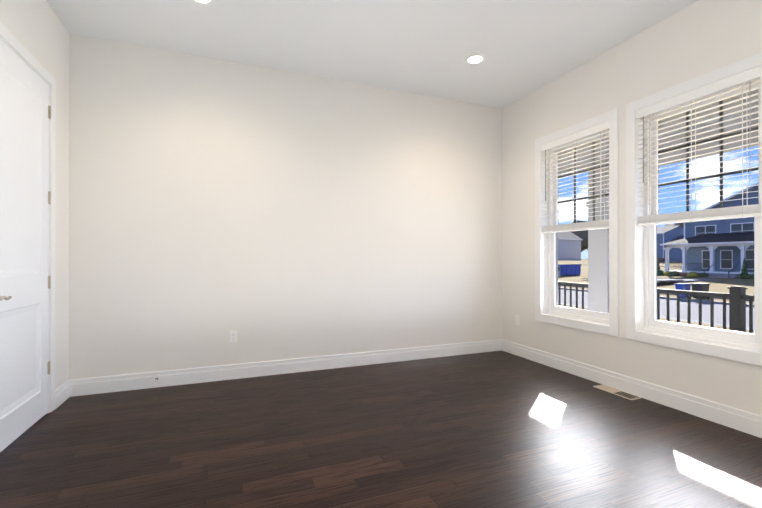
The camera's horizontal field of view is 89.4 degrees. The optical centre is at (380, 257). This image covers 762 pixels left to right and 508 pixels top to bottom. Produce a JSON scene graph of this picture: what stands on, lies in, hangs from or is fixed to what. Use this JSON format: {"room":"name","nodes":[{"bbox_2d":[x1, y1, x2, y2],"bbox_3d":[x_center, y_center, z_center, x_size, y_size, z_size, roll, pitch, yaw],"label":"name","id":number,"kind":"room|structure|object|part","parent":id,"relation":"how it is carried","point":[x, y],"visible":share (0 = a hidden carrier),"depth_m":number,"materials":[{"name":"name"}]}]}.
{"room":"empty room","nodes":[
{"label":"empty room","id":0,"kind":"room"},
{"bbox_2d":[0,0,68,388],"bbox_3d":[-1.783,0.134,0.936,0.120,4.050,4.890,0,0,-21],"label":"wall","id":1,"kind":"structure","parent":0,"point":[37,30],"depth_m":3.04,"materials":[{"name":"paint"}]},
{"bbox_2d":[0,39,50,451],"bbox_3d":[-2.345,-0.069,2.492,0.046,2.439,0.848,0,0,-21],"label":"door","id":2,"kind":"structure","parent":1,"relation":"in","point":[24,168],"depth_m":2.54,"materials":[{"name":"white paint"}]},
{"bbox_2d":[0,296,11,300],"bbox_3d":[-2.188,0.232,2.213,0.064,0.068,0.164,0,0,-21],"label":"door handle","id":3,"kind":"object","parent":2,"relation":"attached to","point":[5,297],"depth_m":2.22,"materials":[{"name":"silver metal"}]},
{"bbox_3d":[-2.479,-0.131,2.879,0.012,2.008,0.028,0,0,-21],"label":"door hinge","id":4,"kind":"part","parent":2,"relation":"part of","materials":[{"name":"metal"}]},
{"bbox_2d":[0,22,55,413],"bbox_3d":[-2.379,-0.105,2.470,0.132,2.535,1.000,0,0,-21],"label":"door frame","id":5,"kind":"structure","parent":1,"relation":"attached to","point":[17,47],"depth_m":2.89,"materials":[{"name":"white wood"}]},
{"bbox_2d":[55,379,70,408],"bbox_3d":[-2.553,1.094,3.077,0.016,0.140,0.275,0,0,-21],"label":"baseboard","id":6,"kind":"structure","parent":1,"relation":"attached to","point":[63,392],"depth_m":3.09,"materials":[{"name":"white wood"}]},
{"bbox_2d":[69,33,501,379],"bbox_3d":[-0.537,-0.358,4.135,4.780,3.050,0.150,0,0,-21],"label":"wall","id":7,"kind":"structure","parent":0,"point":[268,214],"depth_m":3.81,"materials":[{"name":"paint"}]},
{"bbox_2d":[229,330,236,342],"bbox_3d":[-1.420,0.761,3.700,0.070,0.115,0.008,0,0,-21],"label":"electrical outlet","id":8,"kind":"object","parent":7,"relation":"attached to","point":[232,336],"visible":1,"depth_m":3.70,"materials":[{"name":"white plastic"}]},
{"bbox_2d":[71,339,502,396],"bbox_3d":[-0.553,1.097,4.036,4.440,0.140,0.016,0,0,-21],"label":"baseboard","id":9,"kind":"structure","parent":7,"relation":"attached to","point":[125,382],"depth_m":3.80,"materials":[{"name":"white wood"}]},
{"bbox_2d":[46,0,698,108],"bbox_3d":[0.386,-1.949,1.794,4.780,0.120,5.190,0,0,-21],"label":"ceiling","id":10,"kind":"structure","parent":0,"point":[428,47],"depth_m":3.25,"materials":[{"name":"white paint"}]},
{"bbox_2d":[191,0,215,5],"bbox_3d":[-1.302,-1.884,2.780,0.201,0.004,0.201,0,0,30],"label":"recessed light","id":11,"kind":"object","parent":10,"relation":"in","point":[201,2],"depth_m":2.84,"materials":[{"name":"white"}]},
{"bbox_2d":[464,54,485,64],"bbox_3d":[0.896,-1.882,3.666,0.201,0.004,0.201,0,0,30],"label":"recessed light","id":12,"kind":"object","parent":10,"relation":"in","point":[475,59],"depth_m":3.66,"materials":[{"name":"white"}]},
{"bbox_2d":[0,351,761,507],"bbox_3d":[0.386,1.221,1.786,4.780,0.120,5.190,0,0,-21],"label":"floor","id":13,"kind":"structure","parent":0,"point":[498,429],"depth_m":2.37,"materials":[{"name":"brown wood"}]},
{"bbox_2d":[593,385,641,399],"bbox_3d":[2.038,1.163,3.333,0.130,0.004,0.360,0,0,-21],"label":"floor vent","id":14,"kind":"object","parent":13,"relation":"in","point":[626,395],"visible":1,"depth_m":3.31,"materials":[{"name":"beige metal"}]},
{"bbox_2d":[502,0,761,415],"bbox_3d":[1.968,-0.058,4.023,0.200,4.850,7.890,0,0,-21],"label":"wall","id":15,"kind":"structure","parent":0,"point":[697,39],"depth_m":3.38,"materials":[{"name":"paint"}]},
{"bbox_2d":[515,315,518,324],"bbox_3d":[1.628,0.749,4.602,0.008,0.115,0.070,0,0,-21],"label":"electrical outlet","id":16,"kind":"object","parent":15,"relation":"attached to","point":[516,319],"visible":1,"depth_m":4.61,"materials":[{"name":"white plastic"}]},
{"bbox_2d":[535,108,618,336],"bbox_3d":[2.003,-0.308,3.896,0.208,2.022,0.987,0,0,-21],"label":"window unit","id":17,"kind":"structure","parent":15,"relation":"in","point":[576,226],"depth_m":3.90,"materials":[{"name":"white wood"}]},
{"bbox_2d":[541,121,608,232],"bbox_3d":[1.946,-0.753,3.874,0.068,0.971,0.824,0,0,-21],"label":"blind","id":18,"kind":"object","parent":17,"relation":"attached to","point":[599,126],"depth_m":3.87,"materials":[{"name":"white plastic"}]},
{"bbox_3d":[2.050,-0.308,3.914,0.108,1.860,0.825,0,0,-21],"label":"frame","id":19,"kind":"part","parent":17,"relation":"part of","materials":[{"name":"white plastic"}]},
{"bbox_3d":[2.045,-0.318,3.912,0.038,1.680,0.668,0,0,-21],"label":"glass","id":20,"kind":"part","parent":17,"relation":"part of","materials":[{"name":"clear glass"}]},
{"bbox_2d":[503,339,761,437],"bbox_3d":[2.416,1.093,2.585,0.016,0.140,4.890,0,0,-21],"label":"baseboard","id":21,"kind":"structure","parent":15,"relation":"attached to","point":[734,418],"depth_m":3.12,"materials":[{"name":"white wood"}]},
{"bbox_2d":[626,52,761,365],"bbox_3d":[2.393,-0.311,2.905,0.208,2.022,0.987,0,0,-21],"label":"window unit","id":22,"kind":"structure","parent":15,"relation":"in","point":[694,215],"depth_m":2.90,"materials":[{"name":"white wood"}]},
{"bbox_2d":[636,66,760,225],"bbox_3d":[2.335,-0.755,2.883,0.068,0.971,0.824,0,0,-21],"label":"blind","id":23,"kind":"object","parent":22,"relation":"attached to","point":[748,73],"depth_m":2.85,"materials":[{"name":"white plastic"}]},
{"bbox_3d":[2.435,-0.321,2.921,0.038,1.680,0.668,0,0,-21],"label":"glass","id":24,"kind":"part","parent":22,"relation":"part of","materials":[{"name":"clear glass"}]}
]}

